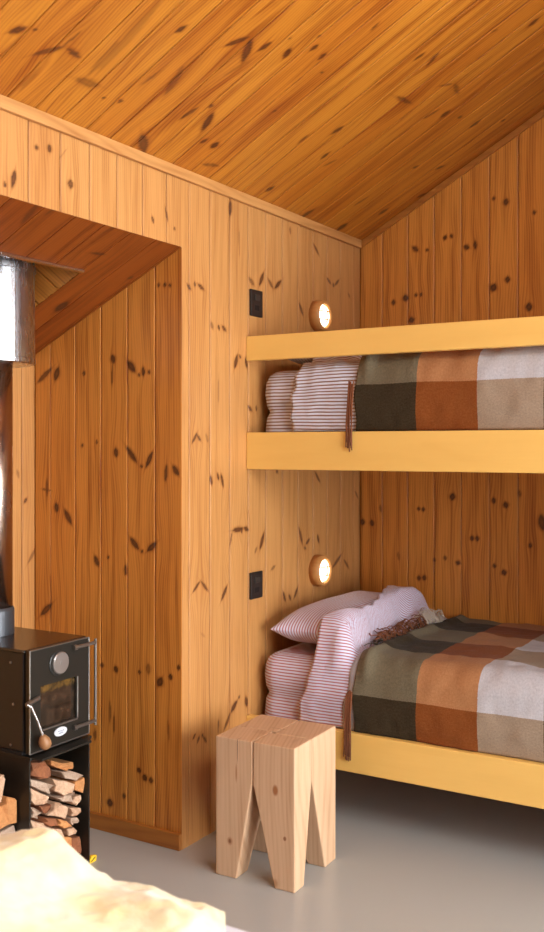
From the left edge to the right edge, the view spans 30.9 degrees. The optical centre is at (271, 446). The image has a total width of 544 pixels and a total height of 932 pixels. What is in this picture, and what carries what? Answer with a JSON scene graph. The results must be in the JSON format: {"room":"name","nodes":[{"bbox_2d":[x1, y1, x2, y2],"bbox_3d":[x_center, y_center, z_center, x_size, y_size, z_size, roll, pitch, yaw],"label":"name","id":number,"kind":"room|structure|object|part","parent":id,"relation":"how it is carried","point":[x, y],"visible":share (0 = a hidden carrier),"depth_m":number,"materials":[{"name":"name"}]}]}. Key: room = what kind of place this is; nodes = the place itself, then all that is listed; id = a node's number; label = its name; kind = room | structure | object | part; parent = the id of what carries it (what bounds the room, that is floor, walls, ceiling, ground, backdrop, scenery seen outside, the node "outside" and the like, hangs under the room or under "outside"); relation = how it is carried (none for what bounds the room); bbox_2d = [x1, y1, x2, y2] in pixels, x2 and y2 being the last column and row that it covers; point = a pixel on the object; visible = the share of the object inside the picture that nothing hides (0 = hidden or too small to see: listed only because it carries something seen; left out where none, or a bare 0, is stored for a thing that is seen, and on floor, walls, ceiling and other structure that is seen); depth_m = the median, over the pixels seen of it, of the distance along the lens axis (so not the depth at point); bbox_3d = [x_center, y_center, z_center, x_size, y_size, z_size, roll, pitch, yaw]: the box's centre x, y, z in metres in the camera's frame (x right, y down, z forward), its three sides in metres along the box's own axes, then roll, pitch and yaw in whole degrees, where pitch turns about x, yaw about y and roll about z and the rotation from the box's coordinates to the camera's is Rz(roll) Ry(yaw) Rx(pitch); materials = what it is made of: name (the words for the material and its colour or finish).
{"room":"cabin bedroom","nodes":[
{"label":"cabin bedroom","id":0,"kind":"room"},
{"bbox_2d":[13,365,34,628],"bbox_3d":[-1.226,0.460,2.800,0.022,1.820,1.700,0,0,31],"label":"wall","id":1,"kind":"structure","parent":0,"point":[24,377],"depth_m":3.39,"materials":[{"name":"brown wood"}]},
{"bbox_2d":[35,263,79,306],"bbox_3d":[-0.760,-0.424,3.116,0.441,0.610,0.009,0,0,31],"label":"trim","id":2,"kind":"structure","parent":1,"relation":"attached to","point":[48,279],"depth_m":3.07,"materials":[{"name":"orange wood"}]},
{"bbox_2d":[0,195,180,353],"bbox_3d":[-0.966,-0.484,2.641,0.683,0.328,1.700,0,0,31],"label":"ceiling","id":3,"kind":"structure","parent":0,"point":[112,259],"depth_m":2.95,"materials":[{"name":"brown wood"}]},
{"bbox_2d":[0,252,84,272],"bbox_3d":[-0.665,-0.541,2.856,0.019,0.026,0.336,0,0,31],"label":"strip","id":4,"kind":"object","parent":3,"relation":"attached to","point":[5,254],"visible":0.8,"depth_m":2.84,"materials":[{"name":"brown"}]},
{"bbox_2d":[35,247,181,833],"bbox_3d":[-0.592,0.370,3.305,0.736,2.000,0.022,0,0,31],"label":"wall","id":5,"kind":"structure","parent":0,"point":[108,390],"depth_m":3.23,"materials":[{"name":"orange wood"}]},
{"bbox_2d":[90,811,181,850],"bbox_3d":[-0.559,1.244,3.264,0.636,0.052,0.014,0,0,31],"label":"baseboard","id":6,"kind":"structure","parent":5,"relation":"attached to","point":[99,821],"depth_m":3.18,"materials":[{"name":"brown wood"}]},
{"bbox_2d":[0,110,359,849],"bbox_3d":[-1.096,0.191,1.792,0.022,2.359,5.914,0,0,31],"label":"wall","id":7,"kind":"structure","parent":0,"point":[238,521],"depth_m":3.31,"materials":[{"name":"brown wood"}]},
{"bbox_2d":[0,94,361,247],"bbox_3d":[-1.097,-0.858,1.756,0.014,0.034,5.652,0,0,31],"label":"trim","id":8,"kind":"structure","parent":7,"relation":"attached to","point":[9,105],"depth_m":2.97,"materials":[{"name":"brown wood"}]},
{"bbox_2d":[249,289,262,317],"bbox_3d":[-0.054,-0.506,3.468,0.012,0.094,0.078,0,0,31],"label":"wall socket","id":9,"kind":"object","parent":7,"relation":"attached to","point":[255,296],"visible":1,"depth_m":3.46,"materials":[{"name":"black plastic"}]},
{"bbox_2d":[255,294,259,300],"bbox_3d":[-0.051,-0.525,3.466,0.004,0.022,0.030,0,0,31],"label":"switch","id":10,"kind":"object","parent":9,"relation":"attached to","point":[257,296],"depth_m":3.46,"materials":[{"name":"grey"}]},
{"bbox_2d":[249,571,262,599],"bbox_3d":[-0.054,0.486,3.468,0.012,0.094,0.078,0,0,31],"label":"wall socket","id":11,"kind":"object","parent":7,"relation":"attached to","point":[255,578],"visible":1,"depth_m":3.46,"materials":[{"name":"black plastic"}]},
{"bbox_2d":[255,576,259,582],"bbox_3d":[-0.051,0.467,3.466,0.004,0.022,0.030,0,0,31],"label":"switch","id":12,"kind":"object","parent":11,"relation":"attached to","point":[257,578],"depth_m":3.46,"materials":[{"name":"grey plastic"}]},
{"bbox_2d":[309,555,331,585],"bbox_3d":[0.196,0.482,3.839,0.054,0.122,0.122,0,0,31],"label":"wall lamp","id":13,"kind":"object","parent":7,"relation":"attached to","point":[320,566],"visible":1,"depth_m":3.81,"materials":[{"name":"brown wood"}]},
{"bbox_2d":[320,560,328,581],"bbox_3d":[0.195,0.482,3.839,0.041,0.089,0.089,0,0,31],"label":"diffuser","id":14,"kind":"object","parent":13,"relation":"attached to","point":[324,564],"depth_m":3.82,"materials":[{"name":"white glass"}]},
{"bbox_2d":[309,300,331,331],"bbox_3d":[0.196,-0.511,3.839,0.054,0.122,0.122,0,0,31],"label":"wall lamp","id":15,"kind":"object","parent":7,"relation":"attached to","point":[320,314],"visible":0.99,"depth_m":3.81,"materials":[{"name":"brown wood"}]},
{"bbox_2d":[320,305,328,326],"bbox_3d":[0.195,-0.511,3.839,0.041,0.089,0.089,0,0,31],"label":"diffuser","id":16,"kind":"object","parent":15,"relation":"attached to","point":[324,309],"depth_m":3.82,"materials":[{"name":"white glass"}]},
{"bbox_2d":[0,0,543,240],"bbox_3d":[-0.152,-1.496,1.188,2.449,1.330,5.964,0,0,31],"label":"ceiling","id":17,"kind":"structure","parent":0,"point":[339,115],"depth_m":2.96,"materials":[{"name":"brown wood"}]},
{"bbox_2d":[90,769,543,931],"bbox_3d":[0.545,1.330,0.763,5.650,0.120,5.964,0,0,31],"label":"floor","id":18,"kind":"structure","parent":0,"point":[409,857],"depth_m":2.96,"materials":[{"name":"concrete"}]},
{"bbox_2d":[0,627,96,862],"bbox_3d":[-0.747,0.916,2.901,0.428,0.709,0.289,0,0,31],"label":"wood stove","id":19,"kind":"object","parent":18,"relation":"on","point":[45,675],"visible":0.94,"depth_m":2.78,"materials":[{"name":"black metal"}]},
{"bbox_3d":[-0.827,1.067,2.810,0.377,0.406,0.004,0,0,31],"label":"panel","id":20,"kind":"part","parent":19,"relation":"part of","materials":[{"name":"grey metal"}]},
{"bbox_2d":[0,256,35,636],"bbox_3d":[-0.847,-0.012,2.964,0.267,1.146,0.267,0,0,31],"label":"flue pipe","id":21,"kind":"object","parent":19,"relation":"on","point":[17,277],"visible":0.85,"depth_m":2.92,"materials":[{"name":"grey metal"}]},
{"bbox_3d":[-0.648,0.750,2.701,0.052,0.098,0.009,0,0,-39],"label":"handle rod","id":22,"kind":"part","parent":19,"relation":"part of","materials":[{"name":"grey metal"}]},
{"bbox_3d":[-0.774,0.566,2.919,0.363,0.008,0.250,0,0,31],"label":"plate","id":23,"kind":"part","parent":19,"relation":"part of","materials":[{"name":"black metal"}]},
{"bbox_3d":[-0.627,0.814,2.720,0.034,0.043,0.036,0,0,31],"label":"handle knob","id":24,"kind":"part","parent":19,"relation":"part of","materials":[{"name":"brown wood"}]},
{"bbox_3d":[-0.762,0.859,2.912,0.383,0.009,0.248,0,0,31],"label":"shelf plate","id":25,"kind":"part","parent":19,"relation":"part of","materials":[{"name":"grey metal"}]},
{"bbox_3d":[-0.611,0.705,2.818,0.016,0.284,0.240,0,0,31],"label":"door","id":26,"kind":"part","parent":19,"relation":"part of","materials":[{"name":"grey metal"}]},
{"bbox_3d":[-0.618,0.729,2.816,0.004,0.130,0.157,0,0,31],"label":"door glass","id":27,"kind":"part","parent":19,"relation":"part of","materials":[{"name":"glass"}]},
{"bbox_3d":[-0.702,1.067,3.016,0.377,0.406,0.004,0,0,31],"label":"panel","id":28,"kind":"part","parent":19,"relation":"part of","materials":[{"name":"grey metal"}]},
{"bbox_3d":[-0.525,0.698,2.931,0.008,0.256,0.008,0,0,31],"label":"hinge rod","id":29,"kind":"part","parent":19,"relation":"part of","materials":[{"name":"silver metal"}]},
{"bbox_3d":[-0.681,1.229,2.968,0.255,0.068,0.052,0,0,31],"label":"log","id":30,"kind":"object","parent":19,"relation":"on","visible":0},
{"bbox_2d":[63,836,71,845],"bbox_3d":[-0.701,1.151,2.921,0.254,0.056,0.036,0,0,31],"label":"log","id":31,"kind":"object","parent":30,"relation":"on","point":[67,839],"visible":0.13,"depth_m":2.87,"materials":[{"name":"orange wood"}]},
{"bbox_2d":[45,825,63,837],"bbox_3d":[-0.722,1.114,2.890,0.259,0.052,0.051,0,0,31],"label":"log","id":32,"kind":"object","parent":31,"relation":"on","point":[59,831],"visible":0.22,"depth_m":2.84,"materials":[{"name":"brown wood"}]},
{"bbox_2d":[31,820,47,828],"bbox_3d":[-0.759,1.078,2.847,0.256,0.068,0.072,0,0,31],"label":"log","id":33,"kind":"object","parent":32,"relation":"on","point":[34,824],"visible":0.24,"depth_m":2.77,"materials":[{"name":"brown wood"}]},
{"bbox_2d":[31,807,40,818],"bbox_3d":[-0.762,1.020,2.816,0.258,0.038,0.040,0,0,31],"label":"log","id":34,"kind":"object","parent":33,"relation":"on","point":[34,812],"visible":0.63,"depth_m":2.75,"materials":[{"name":"grey wood"}]},
{"bbox_2d":[31,814,57,826],"bbox_3d":[-0.733,1.071,2.877,0.261,0.034,0.053,0,0,31],"label":"log","id":35,"kind":"object","parent":32,"relation":"on","point":[46,820],"visible":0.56,"depth_m":2.81,"materials":[{"name":"brown wood"}]},
{"bbox_2d":[31,803,50,813],"bbox_3d":[-0.747,1.030,2.866,0.257,0.029,0.044,0,0,31],"label":"log","id":36,"kind":"object","parent":35,"relation":"on","point":[44,808],"visible":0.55,"depth_m":2.80,"materials":[{"name":"brown wood"}]},
{"bbox_2d":[31,789,48,804],"bbox_3d":[-0.755,0.982,2.835,0.258,0.062,0.071,0,0,31],"label":"log","id":37,"kind":"object","parent":36,"relation":"on","point":[37,798],"visible":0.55,"depth_m":2.76,"materials":[{"name":"brown wood"}]},
{"bbox_2d":[31,779,52,793],"bbox_3d":[-0.756,0.963,2.853,0.254,0.065,0.084,0,0,31],"label":"log","id":38,"kind":"object","parent":37,"relation":"on","point":[40,786],"visible":0.52,"depth_m":2.79,"materials":[{"name":"grey wood"}]},
{"bbox_2d":[31,760,50,778],"bbox_3d":[-0.754,0.914,2.847,0.257,0.061,0.084,0,0,31],"label":"log","id":39,"kind":"object","parent":38,"relation":"on","point":[39,769],"visible":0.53,"depth_m":2.78,"materials":[{"name":"brown wood"}]},
{"bbox_2d":[41,814,71,828],"bbox_3d":[-0.704,1.090,2.920,0.258,0.036,0.055,0,0,31],"label":"log","id":40,"kind":"object","parent":31,"relation":"on","point":[63,824],"visible":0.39,"depth_m":2.85,"materials":[{"name":"orange wood"}]},
{"bbox_2d":[41,800,67,818],"bbox_3d":[-0.718,1.053,2.903,0.259,0.061,0.082,0,0,31],"label":"log","id":41,"kind":"object","parent":40,"relation":"on","point":[57,809],"visible":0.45,"depth_m":2.83,"materials":[{"name":"brown wood"}]},
{"bbox_2d":[63,834,81,853],"bbox_3d":[-0.682,1.181,2.975,0.254,0.062,0.040,0,0,31],"label":"log","id":42,"kind":"object","parent":30,"relation":"on","point":[76,842],"visible":0.26,"depth_m":2.91,"materials":[{"name":"brown wood"}]},
{"bbox_2d":[51,826,76,835],"bbox_3d":[-0.691,1.127,2.949,0.258,0.026,0.036,0,0,31],"label":"log","id":43,"kind":"object","parent":42,"relation":"on","point":[71,830],"visible":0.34,"depth_m":2.88,"materials":[{"name":"brown wood"}]},
{"bbox_2d":[42,814,78,824],"bbox_3d":[-0.683,1.095,2.951,0.253,0.022,0.032,0,0,31],"label":"log","id":44,"kind":"object","parent":43,"relation":"on","point":[70,819],"visible":0.32,"depth_m":2.89,"materials":[{"name":"grey wood"}]},
{"bbox_2d":[61,803,80,815],"bbox_3d":[-0.681,1.071,2.960,0.256,0.031,0.041,0,0,31],"label":"log","id":45,"kind":"object","parent":44,"relation":"on","point":[72,811],"visible":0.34,"depth_m":2.89,"materials":[{"name":"brown wood"}]},
{"bbox_2d":[37,791,74,801],"bbox_3d":[-0.699,1.023,2.923,0.255,0.028,0.071,0,0,31],"label":"log","id":46,"kind":"object","parent":45,"relation":"on","point":[53,796],"visible":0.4,"depth_m":2.86,"materials":[{"name":"grey wood"}]},
{"bbox_2d":[31,777,74,795],"bbox_3d":[-0.707,0.983,2.922,0.258,0.060,0.081,0,0,31],"label":"log","id":47,"kind":"object","parent":46,"relation":"on","point":[60,787],"visible":0.44,"depth_m":2.85,"materials":[{"name":"brown wood"}]},
{"bbox_2d":[48,794,80,805],"bbox_3d":[-0.681,1.045,2.974,0.257,0.028,0.031,0,0,31],"label":"log","id":48,"kind":"object","parent":45,"relation":"on","point":[76,798],"visible":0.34,"depth_m":2.91,"materials":[{"name":"brown wood"}]},
{"bbox_2d":[50,775,84,792],"bbox_3d":[-0.673,1.001,2.970,0.251,0.044,0.040,0,0,31],"label":"log","id":49,"kind":"object","parent":48,"relation":"on","point":[79,784],"visible":0.34,"depth_m":2.91,"materials":[{"name":"orange wood"}]},
{"bbox_2d":[50,767,82,780],"bbox_3d":[-0.691,0.960,2.946,0.253,0.045,0.095,0,0,31],"label":"log","id":50,"kind":"object","parent":49,"relation":"on","point":[67,774],"visible":0.4,"depth_m":2.88,"materials":[{"name":"grey wood"}]},
{"bbox_2d":[44,758,72,770],"bbox_3d":[-0.714,0.921,2.920,0.258,0.051,0.099,0,0,31],"label":"log","id":51,"kind":"object","parent":50,"relation":"on","point":[56,763],"visible":0.43,"depth_m":2.87,"materials":[{"name":"orange wood"}]},
{"bbox_2d":[90,854,96,863],"bbox_3d":[-0.549,1.259,3.014,0.012,0.021,0.032,0,0,31],"label":"clip","id":52,"kind":"object","parent":18,"relation":"on","point":[92,857],"visible":0.75,"depth_m":3.01,"materials":[{"name":"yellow plastic"}]},
{"bbox_2d":[225,925,246,931],"bbox_3d":[-0.010,1.020,1.035,1.980,0.500,0.920,0,0,31],"label":"daybed","id":53,"kind":"object","parent":18,"relation":"on","point":[227,928],"visible":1,"depth_m":1.57,"materials":[{"name":"white"}]},
{"bbox_2d":[0,827,224,931],"bbox_3d":[-0.485,0.713,1.471,0.650,0.107,0.690,0,0,31],"label":"throw","id":54,"kind":"object","parent":53,"relation":"on","point":[46,885],"visible":1,"depth_m":1.58,"materials":[{"name":"beige fur"}]},
{"bbox_2d":[216,714,334,892],"bbox_3d":[0.015,1.064,2.983,0.276,0.412,0.282,0,0,31],"label":"stool","id":55,"kind":"object","parent":18,"relation":"on","point":[275,776],"visible":1,"depth_m":2.90,"materials":[{"name":"brown wood"}]},
{"bbox_3d":[-0.083,1.064,2.952,0.130,0.412,0.127,0,0,31],"label":"leg","id":56,"kind":"part","parent":55,"relation":"part of","materials":[{"name":"brown wood"}]},
{"bbox_3d":[-0.011,1.064,3.069,0.143,0.411,0.152,0,0,31],"label":"leg","id":57,"kind":"part","parent":55,"relation":"part of","materials":[{"name":"brown wood"}]},
{"bbox_3d":[0.030,1.064,2.880,0.142,0.412,0.112,0,0,31],"label":"leg","id":58,"kind":"part","parent":55,"relation":"part of","materials":[{"name":"brown wood"}]},
{"bbox_3d":[0.102,1.064,2.997,0.132,0.411,0.167,0,0,31],"label":"leg","id":59,"kind":"part","parent":55,"relation":"part of","materials":[{"name":"brown wood"}]},
{"bbox_2d":[246,316,543,472],"bbox_3d":[1.026,0.443,3.263,2.070,1.654,0.891,0,0,31],"label":"bunk","id":60,"kind":"object","parent":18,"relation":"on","point":[489,451],"visible":1,"depth_m":3.12,"materials":[{"name":"yellow wood"}]},
{"bbox_2d":[246,714,543,808],"bbox_3d":[1.004,0.997,3.276,2.019,0.128,0.891,0,0,31],"label":"bunk","id":61,"kind":"object","parent":60,"relation":"attached to","point":[485,775],"visible":0.49,"depth_m":3.04,"materials":[{"name":"yellow wood"}]},
{"bbox_2d":[265,642,542,762],"bbox_3d":[1.003,0.864,3.301,1.971,0.288,0.828,0,0,31],"label":"mattress","id":62,"kind":"object","parent":61,"relation":"on","point":[287,670],"visible":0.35,"depth_m":3.41,"materials":[{"name":"pink fabric"}]},
{"bbox_2d":[271,591,381,643],"bbox_3d":[0.299,0.637,3.692,0.294,0.148,0.732,0,0,29],"label":"pillow","id":63,"kind":"object","parent":62,"relation":"on","point":[303,624],"visible":0.36,"depth_m":3.46,"materials":[{"name":"pink fabric"}]},
{"bbox_2d":[299,585,446,729],"bbox_3d":[0.521,0.735,3.567,0.511,0.391,0.846,0,0,31],"label":"duvet","id":64,"kind":"object","parent":62,"relation":"on","point":[343,634],"visible":0.34,"depth_m":3.32,"materials":[{"name":"pink fabric"}]},
{"bbox_2d":[343,607,543,762],"bbox_3d":[1.083,0.817,3.212,1.499,0.411,0.888,0,0,31],"label":"blanket","id":65,"kind":"object","parent":62,"relation":"on","point":[461,682],"visible":1,"depth_m":3.12,"materials":[{"name":"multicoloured fabric"}]},
{"bbox_3d":[0.780,0.013,2.909,2.019,0.128,0.030,0,0,31],"label":"rail","id":66,"kind":"part","parent":60,"relation":"part of","materials":[{"name":"yellow wood"}]},
{"bbox_3d":[0.780,-0.342,2.909,2.019,0.084,0.030,0,0,31],"label":"guard rail","id":67,"kind":"part","parent":60,"relation":"part of","materials":[{"name":"yellow wood"}]},
{"bbox_2d":[265,370,543,431],"bbox_3d":[1.003,-0.124,3.301,1.969,0.295,0.829,0,0,31],"label":"mattress","id":68,"kind":"object","parent":60,"relation":"on","point":[280,386],"visible":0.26,"depth_m":3.42,"materials":[{"name":"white fabric"}]},
{"bbox_2d":[288,358,312,364],"bbox_3d":[0.335,-0.322,3.735,0.312,0.087,0.675,0,0,31],"label":"pillow","id":69,"kind":"object","parent":68,"relation":"on","point":[305,360],"visible":0.02,"depth_m":3.52,"materials":[{"name":"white fabric"}]},
{"bbox_2d":[290,355,411,431],"bbox_3d":[0.510,-0.223,3.575,0.542,0.341,0.844,0,0,31],"label":"duvet","id":70,"kind":"object","parent":68,"relation":"on","point":[318,399],"visible":0.23,"depth_m":3.30,"materials":[{"name":"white fabric"}]},
{"bbox_2d":[345,346,543,451],"bbox_3d":[1.094,-0.156,3.205,1.474,0.343,0.888,0,0,31],"label":"blanket","id":71,"kind":"object","parent":68,"relation":"on","point":[494,388],"visible":0.94,"depth_m":3.06,"materials":[{"name":"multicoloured fabric"}]},
{"bbox_3d":[-0.846,1.228,2.755,0.266,0.074,0.103,0,0,31],"label":"log","id":72,"kind":"object","parent":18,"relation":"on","visible":0},
{"bbox_3d":[-0.842,1.155,2.752,0.269,0.118,0.103,0,0,31],"label":"log","id":73,"kind":"object","parent":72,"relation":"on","visible":0},
{"bbox_2d":[0,824,14,834],"bbox_3d":[-0.843,1.075,2.755,0.268,0.086,0.100,0,0,31],"label":"log","id":74,"kind":"object","parent":73,"relation":"on","point":[9,828],"visible":0.39,"depth_m":2.71,"materials":[{"name":"grey wood"}]},
{"bbox_2d":[0,795,16,828],"bbox_3d":[-0.842,1.001,2.750,0.265,0.079,0.106,0,0,31],"label":"log","id":75,"kind":"object","parent":74,"relation":"on","point":[8,805],"visible":0.97,"depth_m":2.70,"materials":[{"name":"orange wood"}]},
{"bbox_2d":[0,774,4,802],"bbox_3d":[-0.856,0.931,2.738,0.264,0.076,0.075,0,0,31],"label":"log","id":76,"kind":"object","parent":75,"relation":"on","point":[2,779],"visible":1,"depth_m":2.69,"materials":[{"name":"brown wood"}]},
{"bbox_2d":[360,117,543,625],"bbox_3d":[1.340,-0.480,3.607,2.550,3.700,0.022,0,0,31],"label":"wall","id":77,"kind":"structure","parent":0,"point":[471,543],"depth_m":3.94,"materials":[{"name":"orange wood"}]},
{"bbox_3d":[3.389,-0.414,2.405,2.400,3.408,0.100,0,0,31],"label":"wall","id":78,"kind":"structure","parent":0,"visible":0},
{"bbox_2d":[362,109,543,246],"bbox_3d":[1.359,-1.482,3.576,2.286,1.268,0.012,0,0,31],"label":"trim","id":79,"kind":"structure","parent":78,"relation":"attached to","point":[539,115],"depth_m":3.95,"materials":[{"name":"brown wood"}]}
]}

